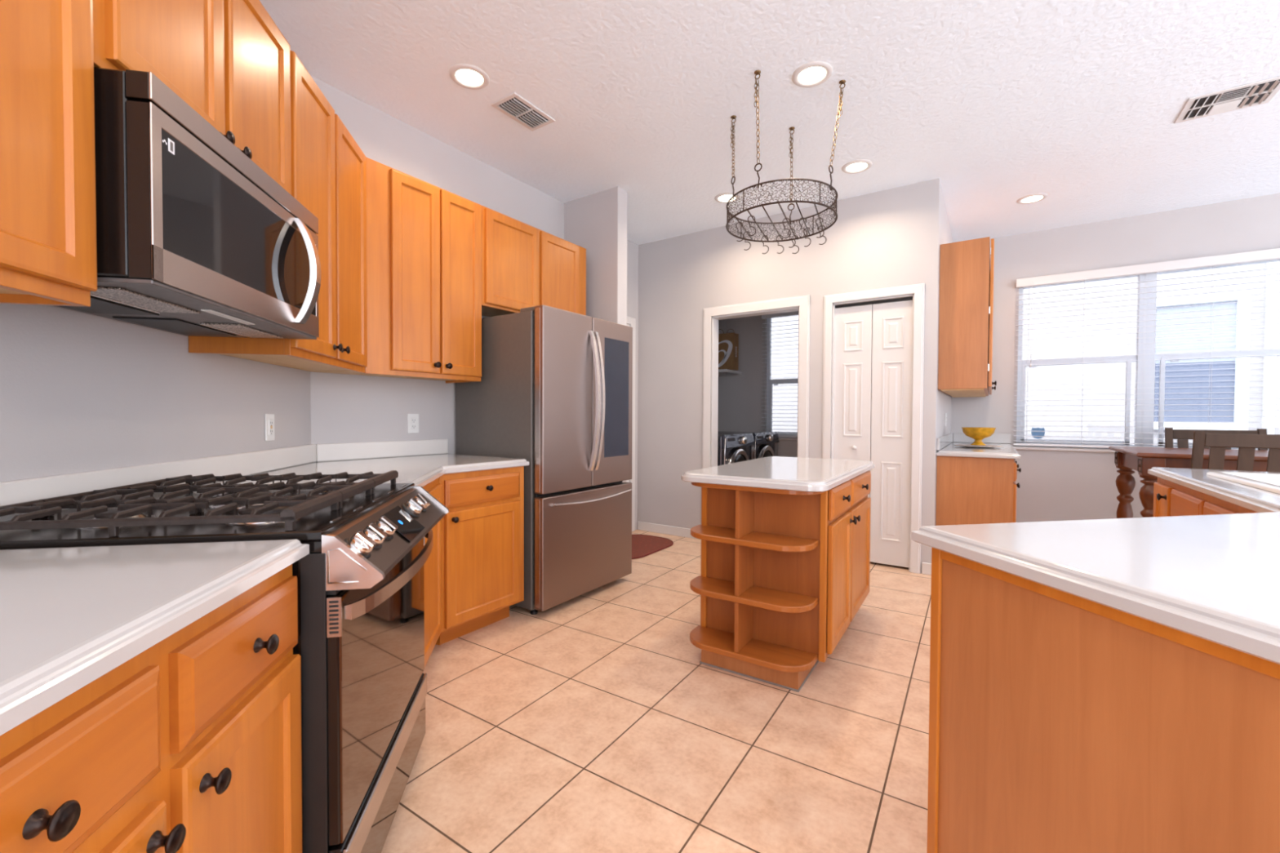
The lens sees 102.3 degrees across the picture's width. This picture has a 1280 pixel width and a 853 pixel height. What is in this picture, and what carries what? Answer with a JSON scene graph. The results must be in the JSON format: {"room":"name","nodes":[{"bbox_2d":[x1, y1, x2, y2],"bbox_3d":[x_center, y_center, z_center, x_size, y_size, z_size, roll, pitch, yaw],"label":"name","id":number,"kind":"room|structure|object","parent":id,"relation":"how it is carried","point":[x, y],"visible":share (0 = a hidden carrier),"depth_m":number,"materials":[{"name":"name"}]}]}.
{"room":"kitchen","nodes":[
{"label":"kitchen","id":0,"kind":"room"},
{"bbox_2d":[0,48,311,484],"bbox_3d":[-1.400,-0.308,0.868,0.120,2.840,3.516,0,1,-11],"label":"wall","id":1,"kind":"structure","parent":0,"point":[80,392],"depth_m":1.44,"materials":[{"name":"beige paint"}]},
{"bbox_2d":[0,0,97,306],"bbox_3d":[-1.102,-0.744,0.575,0.352,1.045,0.768,0,1,-11],"label":"upper cabinet","id":2,"kind":"object","parent":1,"relation":"attached to","point":[48,210],"visible":1,"depth_m":0.89,"materials":[{"name":"brown wood"}]},
{"bbox_2d":[0,444,315,521],"bbox_3d":[-1.351,0.168,0.986,0.018,0.090,3.350,0,1,-11],"label":"backsplash","id":3,"kind":"structure","parent":1,"relation":"attached to","point":[246,464],"depth_m":1.51,"materials":[{"name":"white stone"}]},
{"bbox_2d":[92,0,291,195],"bbox_3d":[-1.245,-0.995,1.336,0.352,0.573,0.790,0,1,-11],"label":"upper cabinet","id":4,"kind":"object","parent":1,"relation":"attached to","point":[228,60],"visible":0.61,"depth_m":1.34,"materials":[{"name":"brown wood"}]},
{"bbox_2d":[53,66,320,339],"bbox_3d":[-1.195,-0.493,1.359,0.459,0.421,0.768,0,1,-11],"label":"microwave oven","id":5,"kind":"object","parent":4,"relation":"attached to","point":[194,237],"visible":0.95,"depth_m":1.16,"materials":[{"name":"silver metal"}]},
{"bbox_2d":[169,141,173,151],"bbox_3d":[-0.969,-0.579,1.067,0.001,0.018,0.008,0,1,-11],"label":"print","id":6,"kind":"object","parent":5,"relation":"on","point":[171,142],"depth_m":1.07,"materials":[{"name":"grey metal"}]},
{"bbox_2d":[264,413,274,440],"bbox_3d":[-1.586,0.003,2.211,0.010,0.116,0.072,0,1,-10],"label":"wall outlet","id":7,"kind":"object","parent":1,"relation":"attached to","point":[268,418],"visible":1,"depth_m":2.20,"materials":[{"name":"white plastic"}]},
{"bbox_2d":[268,419,273,435],"bbox_3d":[-1.585,0.003,2.211,0.005,0.068,0.034,0,1,-11],"label":"receptacle","id":8,"kind":"object","parent":7,"relation":"attached to","point":[270,421],"depth_m":2.21,"materials":[{"name":"white plastic"}]},
{"bbox_2d":[188,49,367,373],"bbox_3d":[-1.404,-0.776,2.178,0.352,1.045,0.913,0,1,-11],"label":"upper cabinet","id":9,"kind":"object","parent":1,"relation":"attached to","point":[329,166],"visible":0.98,"depth_m":2.05,"materials":[{"name":"brown wood"}]},
{"bbox_2d":[310,75,564,462],"bbox_3d":[-1.189,-0.356,3.411,0.120,2.840,1.868,1,1,34],"label":"wall","id":10,"kind":"structure","parent":0,"point":[345,408],"depth_m":3.02,"materials":[{"name":"beige paint"}]},
{"bbox_2d":[315,439,448,462],"bbox_3d":[-1.433,0.130,2.941,0.018,0.090,0.763,1,1,34],"label":"backsplash","id":11,"kind":"structure","parent":10,"relation":"attached to","point":[351,451],"depth_m":2.88,"materials":[{"name":"white stone"}]},
{"bbox_2d":[311,157,481,383],"bbox_3d":[-1.283,-0.788,2.818,0.377,1.045,0.787,1,1,34],"label":"upper cabinet","id":12,"kind":"object","parent":10,"relation":"attached to","point":[424,239],"visible":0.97,"depth_m":2.73,"materials":[{"name":"brown wood"}]},
{"bbox_2d":[407,413,418,433],"bbox_3d":[-1.349,-0.018,3.068,0.010,0.116,0.072,1,1,34],"label":"wall outlet","id":13,"kind":"object","parent":10,"relation":"attached to","point":[412,419],"visible":1,"depth_m":3.06,"materials":[{"name":"white plastic"}]},
{"bbox_2d":[410,417,416,429],"bbox_3d":[-1.348,-0.018,3.067,0.005,0.068,0.034,1,1,34],"label":"receptacle","id":14,"kind":"object","parent":13,"relation":"attached to","point":[413,420],"depth_m":3.06,"materials":[{"name":"white plastic"}]},
{"bbox_2d":[481,205,586,317],"bbox_3d":[-0.800,-1.027,3.545,0.348,0.590,0.956,1,1,34],"label":"upper cabinet","id":15,"kind":"object","parent":10,"relation":"attached to","point":[524,265],"visible":0.66,"depth_m":3.35,"materials":[{"name":"brown wood"}]},
{"bbox_2d":[564,186,626,482],"bbox_3d":[-0.407,-0.366,4.081,0.655,2.840,0.120,1,1,34],"label":"wall","id":16,"kind":"structure","parent":0,"point":[597,223],"depth_m":3.91,"materials":[{"name":"beige paint"}]},
{"bbox_2d":[626,240,638,529],"bbox_3d":[-0.366,-0.379,4.758,0.120,2.840,1.045,1,1,34],"label":"wall","id":17,"kind":"structure","parent":0,"point":[632,248],"depth_m":5.10,"materials":[{"name":"beige paint"}]},
{"bbox_2d":[626,316,635,531],"bbox_3d":[-0.365,-0.008,4.736,0.116,2.100,0.966,1,1,34],"label":"trim","id":18,"kind":"structure","parent":17,"relation":"attached to","point":[632,322],"depth_m":5.08,"materials":[{"name":"white paint"}]},
{"bbox_2d":[381,529,931,852],"bbox_3d":[0.653,1.118,2.582,8.600,0.060,7.170,1,1,34],"label":"floor","id":19,"kind":"structure","parent":0,"point":[593,721],"depth_m":1.83,"materials":[{"name":"beige tile"}]},
{"bbox_2d":[0,564,302,852],"bbox_3d":[-0.845,0.699,0.192,0.718,0.857,1.562,0,1,-11],"label":"base cabinet","id":20,"kind":"object","parent":19,"relation":"on","point":[192,744],"visible":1,"depth_m":0.68,"materials":[{"name":"brown wood"}]},
{"bbox_2d":[0,538,309,736],"bbox_3d":[-0.851,0.251,0.177,0.702,0.038,1.574,0,1,-11],"label":"countertop","id":21,"kind":"structure","parent":20,"relation":"on","point":[70,616],"depth_m":0.67,"materials":[{"name":"white stone"}]},
{"bbox_2d":[0,470,448,852],"bbox_3d":[-0.992,0.630,1.344,0.815,0.950,0.751,0,1,-11],"label":"gas range","id":22,"kind":"object","parent":19,"relation":"on","point":[360,646],"visible":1,"depth_m":1.12,"materials":[{"name":"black metal"}]},
{"bbox_2d":[0,483,414,549],"bbox_3d":[-1.046,0.209,1.327,0.703,0.019,0.748,0,1,-11],"label":"cooktop","id":23,"kind":"object","parent":22,"relation":"in","point":[368,511],"depth_m":1.05,"materials":[{"name":"black metal"}]},
{"bbox_2d":[422,477,442,666],"bbox_3d":[-1.236,0.659,2.194,0.690,0.857,0.996,0,1,-11],"label":"base cabinet","id":24,"kind":"object","parent":19,"relation":"on","point":[433,566],"visible":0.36,"depth_m":2.27,"materials":[{"name":"brown wood"}]},
{"bbox_2d":[205,453,528,487],"bbox_3d":[-1.192,0.206,2.431,0.997,0.038,1.672,0,1,9],"label":"countertop","id":25,"kind":"structure","parent":24,"relation":"on","point":[419,470],"depth_m":2.46,"materials":[{"name":"white stone"}]},
{"bbox_2d":[435,466,524,644],"bbox_3d":[-1.139,0.648,2.745,0.739,0.857,0.785,1,1,34],"label":"base cabinet","id":26,"kind":"object","parent":19,"relation":"on","point":[482,529],"visible":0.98,"depth_m":2.64,"materials":[{"name":"brown wood"}]},
{"bbox_2d":[455,304,632,614],"bbox_3d":[-0.588,0.191,3.409,0.851,1.752,0.863,1,1,34],"label":"refrigerator","id":27,"kind":"object","parent":19,"relation":"on","point":[553,393],"visible":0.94,"depth_m":3.07,"materials":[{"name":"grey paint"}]},
{"bbox_2d":[631,533,673,559],"bbox_3d":[-0.092,1.042,4.500,0.588,0.011,0.854,1,1,34],"label":"rug","id":28,"kind":"object","parent":19,"relation":"on","point":[642,545],"visible":0.55,"depth_m":4.52,"materials":[{"name":"fabric"}]},
{"bbox_2d":[717,433,754,466],"bbox_3d":[0.692,0.543,5.313,0.807,0.945,0.704,1,1,34],"label":"washing machine","id":29,"kind":"object","parent":19,"relation":"on","point":[731,447],"visible":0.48,"depth_m":5.00,"materials":[{"name":"metal"}]},
{"bbox_2d":[717,431,779,459],"bbox_3d":[1.114,0.533,5.933,0.807,0.945,0.704,1,1,34],"label":"washing machine","id":30,"kind":"object","parent":19,"relation":"on","point":[764,442],"visible":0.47,"depth_m":5.67,"materials":[{"name":"metal"}]},
{"bbox_2d":[689,471,871,692],"bbox_3d":[0.786,0.666,2.690,0.650,0.842,1.200,1,1,33],"label":"kitchen island","id":31,"kind":"object","parent":19,"relation":"on","point":[785,574],"visible":0.98,"depth_m":2.29,"materials":[{"name":"brown wood"}]},
{"bbox_2d":[689,625,817,672],"bbox_3d":[0.475,0.991,2.295,0.570,0.025,0.189,1,1,33],"label":"shelf","id":32,"kind":"object","parent":31,"relation":"attached to","point":[763,651],"depth_m":2.26,"materials":[{"name":"brown wood"}]},
{"bbox_2d":[689,575,818,613],"bbox_3d":[0.476,0.746,2.290,0.570,0.025,0.189,1,1,33],"label":"shelf","id":33,"kind":"object","parent":31,"relation":"attached to","point":[765,596],"depth_m":2.25,"materials":[{"name":"brown wood"}]},
{"bbox_2d":[690,524,818,551],"bbox_3d":[0.477,0.496,2.285,0.570,0.025,0.189,1,1,33],"label":"shelf","id":34,"kind":"object","parent":31,"relation":"attached to","point":[760,538],"depth_m":2.24,"materials":[{"name":"brown wood"}]},
{"bbox_2d":[680,456,875,492],"bbox_3d":[0.779,0.225,2.691,0.655,0.038,1.263,1,1,33],"label":"island countertop","id":35,"kind":"structure","parent":31,"relation":"on","point":[780,473],"depth_m":2.35,"materials":[{"name":"white stone"}]},
{"bbox_2d":[935,455,1021,525],"bbox_3d":[2.829,0.637,4.297,0.508,0.856,1.550,1,1,34],"label":"base cabinet","id":36,"kind":"object","parent":19,"relation":"on","point":[970,490],"visible":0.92,"depth_m":3.66,"materials":[{"name":"brown wood"}]},
{"bbox_2d":[936,442,1020,458],"bbox_3d":[2.824,0.188,4.289,0.497,0.038,1.603,1,1,34],"label":"countertop","id":37,"kind":"structure","parent":36,"relation":"on","point":[1007,451],"depth_m":3.74,"materials":[{"name":"white stone"}]},
{"bbox_2d":[954,444,1002,447],"bbox_3d":[2.772,0.162,4.225,0.340,0.012,0.340,1,1,34],"label":"platter","id":38,"kind":"object","parent":37,"relation":"on","point":[959,445],"visible":0.93,"depth_m":4.25,"materials":[{"name":"ceramic"}]},
{"bbox_2d":[961,426,996,445],"bbox_3d":[2.773,0.081,4.223,0.244,0.144,0.244,1,1,34],"label":"pedestal bowl","id":39,"kind":"object","parent":38,"relation":"on","point":[978,434],"visible":1,"depth_m":4.16,"materials":[{"name":"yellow ceramic"}]},
{"bbox_2d":[927,546,1279,852],"bbox_3d":[1.069,0.703,0.479,0.598,0.855,1.464,0,1,-11],"label":"base cabinet","id":40,"kind":"object","parent":19,"relation":"on","point":[1060,722],"visible":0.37,"depth_m":0.82,"materials":[{"name":"brown wood"}]},
{"bbox_2d":[911,466,1279,664],"bbox_3d":[1.838,0.248,1.055,2.147,0.038,3.391,1,1,34],"label":"countertop","id":41,"kind":"structure","parent":40,"relation":"on","point":[1215,578],"depth_m":0.91,"materials":[{"name":"white stone"}]},
{"bbox_2d":[1206,471,1279,493],"bbox_3d":[2.467,0.296,1.759,0.560,0.184,0.900,1,1,34],"label":"sink","id":42,"kind":"object","parent":41,"relation":"in","point":[1267,482],"visible":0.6,"depth_m":2.12,"materials":[{"name":"white ceramic"}]},
{"bbox_2d":[1108,446,1268,518],"bbox_3d":[4.046,0.631,3.109,1.705,0.925,0.920,1,1,34],"label":"dining table","id":43,"kind":"object","parent":19,"relation":"on","point":[1126,459],"visible":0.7,"depth_m":3.23,"materials":[{"name":"brown wood"}]},
{"bbox_2d":[1153,477,1256,516],"bbox_3d":[2.479,0.682,1.945,0.649,0.854,1.150,1,1,34],"label":"base cabinet","id":44,"kind":"object","parent":19,"relation":"on","point":[1170,499],"visible":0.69,"depth_m":2.15,"materials":[{"name":"brown wood"}]},
{"bbox_2d":[1164,427,1267,450],"bbox_3d":[4.077,0.550,3.600,0.508,1.068,0.499,1,1,34],"label":"dining chair","id":45,"kind":"object","parent":19,"relation":"on","point":[1182,436],"visible":0.16,"depth_m":3.85,"materials":[{"name":"brown wood"}]},
{"bbox_2d":[1191,431,1279,472],"bbox_3d":[3.421,0.560,2.923,0.508,1.068,0.499,1,1,34],"label":"dining chair","id":46,"kind":"object","parent":19,"relation":"on","point":[1246,444],"visible":0.28,"depth_m":2.78,"materials":[{"name":"brown wood"}]},
{"bbox_2d":[259,0,1279,244],"bbox_3d":[0.686,-1.768,1.846,9.400,0.060,8.270,1,1,34],"label":"ceiling","id":47,"kind":"structure","parent":0,"point":[1076,103],"depth_m":2.72,"materials":[{"name":"paint"}]},
{"bbox_2d":[448,63,489,89],"bbox_3d":[-0.858,-1.754,2.593,0.194,0.008,0.194,1,1,34],"label":"recessed light","id":48,"kind":"object","parent":47,"relation":"in","point":[467,76],"visible":1,"depth_m":2.58,"materials":[{"name":"white paint"}]},
{"bbox_2d":[490,92,555,131],"bbox_3d":[-0.652,-1.755,2.893,0.190,0.018,0.310,1,1,34],"label":"ceiling vent","id":49,"kind":"object","parent":47,"relation":"in","point":[514,106],"visible":1,"depth_m":2.88,"materials":[{"name":"white metal"}]},
{"bbox_2d":[714,192,739,203],"bbox_3d":[0.678,-1.775,4.009,0.194,0.008,0.194,1,1,34],"label":"recessed light","id":50,"kind":"object","parent":47,"relation":"in","point":[723,197],"visible":0.75,"depth_m":4.00,"materials":[{"name":"white paint"}]},
{"bbox_2d":[725,70,845,242],"bbox_3d":[0.766,-1.428,2.802,0.585,0.654,0.585,0,1,-8],"label":"pot rack","id":51,"kind":"object","parent":47,"relation":"hanging from","point":[757,72],"visible":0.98,"depth_m":2.65,"materials":[{"name":"brown metal"}]},
{"bbox_2d":[735,222,743,241],"bbox_3d":[0.543,-1.060,2.805,0.046,0.108,0.005,0,1,4],"label":"hook","id":52,"kind":"object","parent":51,"relation":"hanging from","point":[737,222],"visible":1,"depth_m":2.80,"materials":[{"name":"brown metal"}]},
{"bbox_2d":[743,231,751,250],"bbox_3d":[0.612,-1.062,2.949,0.046,0.108,0.005,1,1,22],"label":"hook","id":53,"kind":"object","parent":51,"relation":"hanging from","point":[747,231],"visible":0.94,"depth_m":2.95,"materials":[{"name":"brown metal"}]},
{"bbox_2d":[747,215,755,235],"bbox_3d":[0.590,-1.058,2.716,0.046,0.108,0.005,0,1,6],"label":"hook","id":54,"kind":"object","parent":51,"relation":"hanging from","point":[750,215],"visible":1,"depth_m":2.71,"materials":[{"name":"brown metal"}]},
{"bbox_2d":[761,235,768,253],"bbox_3d":[0.731,-1.063,3.013,0.046,0.108,0.005,1,1,31],"label":"hook","id":55,"kind":"object","parent":51,"relation":"hanging from","point":[765,235],"visible":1,"depth_m":3.01,"materials":[{"name":"brown metal"}]},
{"bbox_2d":[776,235,783,253],"bbox_3d":[0.817,-1.062,3.007,0.046,0.108,0.005,0,1,9],"label":"hook","id":56,"kind":"object","parent":51,"relation":"hanging from","point":[778,235],"visible":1,"depth_m":3.00,"materials":[{"name":"brown metal"}]},
{"bbox_2d":[782,217,791,238],"bbox_3d":[0.781,-1.058,2.746,0.046,0.108,0.005,1,1,28],"label":"hook","id":57,"kind":"object","parent":51,"relation":"hanging from","point":[787,218],"visible":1,"depth_m":2.75,"materials":[{"name":"brown metal"}]},
{"bbox_2d":[787,228,795,248],"bbox_3d":[0.854,-1.060,2.899,0.046,0.108,0.005,1,1,36],"label":"hook","id":58,"kind":"object","parent":51,"relation":"hanging from","point":[790,228],"visible":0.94,"depth_m":2.90,"materials":[{"name":"brown metal"}]},
{"bbox_2d":[791,235,799,253],"bbox_3d":[0.906,-1.062,3.008,0.046,0.108,0.005,1,1,13],"label":"hook","id":59,"kind":"object","parent":51,"relation":"hanging from","point":[795,235],"visible":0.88,"depth_m":3.01,"materials":[{"name":"brown metal"}]},
{"bbox_2d":[798,217,807,237],"bbox_3d":[0.867,-1.057,2.740,0.046,0.108,0.004,0,1,5],"label":"hook","id":60,"kind":"object","parent":51,"relation":"hanging from","point":[800,218],"visible":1,"depth_m":2.74,"materials":[{"name":"brown metal"}]},
{"bbox_2d":[803,227,810,247],"bbox_3d":[0.935,-1.060,2.882,0.046,0.108,0.005,1,2,43],"label":"hook","id":61,"kind":"object","parent":51,"relation":"hanging from","point":[806,228],"visible":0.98,"depth_m":2.88,"materials":[{"name":"brown metal"}]},
{"bbox_2d":[815,217,824,238],"bbox_3d":[0.956,-1.057,2.741,0.046,0.108,0.005,1,1,21],"label":"hook","id":62,"kind":"object","parent":51,"relation":"hanging from","point":[817,218],"visible":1,"depth_m":2.74,"materials":[{"name":"brown metal"}]},
{"bbox_2d":[817,225,826,244],"bbox_3d":[1.008,-1.058,2.849,0.046,0.108,0.005,1,1,20],"label":"hook","id":63,"kind":"object","parent":51,"relation":"hanging from","point":[820,225],"visible":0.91,"depth_m":2.85,"materials":[{"name":"brown metal"}]},
{"bbox_2d":[791,61,832,87],"bbox_3d":[0.856,-1.746,2.564,0.194,0.008,0.194,1,1,34],"label":"recessed light","id":64,"kind":"object","parent":47,"relation":"in","point":[811,74],"visible":1,"depth_m":2.55,"materials":[{"name":"white paint"}]},
{"bbox_2d":[841,159,872,173],"bbox_3d":[1.473,-1.762,3.501,0.194,0.008,0.194,1,1,34],"label":"recessed light","id":65,"kind":"object","parent":47,"relation":"in","point":[855,166],"visible":1,"depth_m":3.49,"materials":[{"name":"white paint"}]},
{"bbox_2d":[1016,193,1048,204],"bbox_3d":[3.042,-1.764,3.998,0.194,0.008,0.194,1,1,34],"label":"recessed light","id":66,"kind":"object","parent":47,"relation":"in","point":[1032,198],"visible":1,"depth_m":3.99,"materials":[{"name":"white paint"}]},
{"bbox_2d":[1173,75,1279,124],"bbox_3d":[3.142,-1.736,2.749,0.360,0.016,0.280,1,1,34],"label":"ceiling vent","id":67,"kind":"object","parent":47,"relation":"in","point":[1253,94],"visible":1,"depth_m":2.74,"materials":[{"name":"white metal"}]},
{"bbox_2d":[637,177,941,573],"bbox_3d":[1.085,-0.366,4.473,2.597,2.840,0.120,1,1,34],"label":"wall","id":68,"kind":"structure","parent":0,"point":[891,237],"depth_m":4.44,"materials":[{"name":"beige paint"}]},
{"bbox_2d":[637,521,699,539],"bbox_3d":[0.274,0.998,4.967,0.718,0.085,0.013,1,1,34],"label":"baseboard","id":69,"kind":"structure","parent":68,"relation":"attached to","point":[652,527],"depth_m":4.98,"materials":[{"name":"white paint"}]},
{"bbox_2d":[702,294,809,468],"bbox_3d":[1.008,-0.011,4.519,0.963,2.127,0.138,1,1,34],"label":"trim","id":70,"kind":"structure","parent":68,"relation":"attached to","point":[712,316],"depth_m":4.53,"materials":[{"name":"white paint"}]},
{"bbox_2d":[833,296,912,567],"bbox_3d":[1.780,0.043,3.972,0.563,2.010,0.060,1,1,34],"label":"door","id":71,"kind":"structure","parent":68,"relation":"in","point":[872,416],"depth_m":3.94,"materials":[{"name":"white paint"}]},
{"bbox_2d":[822,283,924,573],"bbox_3d":[1.790,0.013,3.985,0.707,2.106,0.138,1,1,34],"label":"trim","id":72,"kind":"structure","parent":68,"relation":"attached to","point":[917,291],"depth_m":3.78,"materials":[{"name":"white paint"}]},
{"bbox_2d":[921,562,931,575],"bbox_3d":[2.083,1.030,3.732,0.072,0.085,0.013,1,1,34],"label":"baseboard","id":73,"kind":"structure","parent":68,"relation":"attached to","point":[926,567],"depth_m":3.73,"materials":[{"name":"white paint"}]},
{"bbox_2d":[935,187,953,514],"bbox_3d":[2.587,-0.360,4.477,0.120,2.840,1.580,1,1,34],"label":"wall","id":74,"kind":"structure","parent":0,"point":[944,400],"depth_m":4.15,"materials":[{"name":"beige paint"}]},
{"bbox_2d":[936,432,953,450],"bbox_3d":[2.628,0.119,4.425,0.018,0.091,1.589,1,1,34],"label":"backsplash","id":75,"kind":"structure","parent":74,"relation":"attached to","point":[944,441],"depth_m":4.13,"materials":[{"name":"white stone"}]},
{"bbox_2d":[937,236,996,397],"bbox_3d":[2.773,-0.803,4.313,0.356,1.064,1.549,1,1,34],"label":"upper cabinet","id":76,"kind":"object","parent":74,"relation":"attached to","point":[966,269],"visible":1,"depth_m":3.69,"materials":[{"name":"brown wood"}]},
{"bbox_2d":[717,193,1279,522],"bbox_3d":[3.390,-0.365,4.957,8.400,2.840,0.120,1,1,34],"label":"wall","id":77,"kind":"structure","parent":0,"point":[1055,485],"depth_m":4.63,"materials":[{"name":"beige paint"}]},
{"bbox_2d":[760,311,798,437],"bbox_3d":[1.843,-0.612,5.886,0.950,1.476,0.067,1,1,34],"label":"window blind","id":78,"kind":"object","parent":77,"relation":"attached to","point":[789,313],"visible":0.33,"depth_m":6.01,"materials":[{"name":"white plastic"}]},
{"bbox_2d":[766,318,798,440],"bbox_3d":[2.195,-0.581,5.746,1.690,1.500,0.140,1,1,34],"label":"window","id":79,"kind":"structure","parent":77,"relation":"attached to","point":[770,382],"depth_m":6.20,"materials":[{"name":"white plastic"}]},
{"bbox_2d":[953,432,1011,444],"bbox_3d":[3.281,0.112,4.954,0.463,0.091,0.018,1,1,34],"label":"backsplash","id":80,"kind":"structure","parent":77,"relation":"attached to","point":[957,437],"depth_m":4.91,"materials":[{"name":"white stone"}]},
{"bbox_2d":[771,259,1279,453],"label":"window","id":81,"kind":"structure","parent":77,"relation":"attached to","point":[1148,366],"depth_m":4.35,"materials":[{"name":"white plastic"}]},
{"bbox_2d":[1031,427,1044,439],"bbox_3d":[3.692,0.063,4.780,0.104,0.107,0.002,1,1,34],"label":"window sticker","id":82,"kind":"object","parent":81,"relation":"attached to","point":[1033,433],"visible":0.92,"depth_m":4.78,"materials":[{"name":"blue plastic"}]},
{"bbox_2d":[1013,248,1279,450],"bbox_3d":[4.349,-0.575,4.175,2.130,1.531,0.067,1,1,34],"label":"window blind","id":83,"kind":"object","parent":77,"relation":"attached to","point":[1270,254],"visible":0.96,"depth_m":4.27,"materials":[{"name":"white paint"}]},
{"bbox_3d":[0.478,-0.172,5.920,0.050,2.390,1.580,1,1,34],"label":"wall","id":84,"kind":"structure","parent":0,"visible":0},
{"bbox_2d":[718,368,742,375],"bbox_3d":[0.975,-0.654,6.254,0.370,0.035,0.445,1,1,34],"label":"wall shelf","id":85,"kind":"object","parent":84,"relation":"attached to","point":[722,371],"visible":0.52,"depth_m":6.16,"materials":[{"name":"white paint"}]},
{"bbox_2d":[718,328,738,370],"bbox_3d":[0.986,-0.920,6.172,0.363,0.498,0.132,1,1,34],"label":"paper bag","id":86,"kind":"object","parent":85,"relation":"on","point":[728,343],"visible":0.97,"depth_m":6.08,"materials":[{"name":"brown paper"}]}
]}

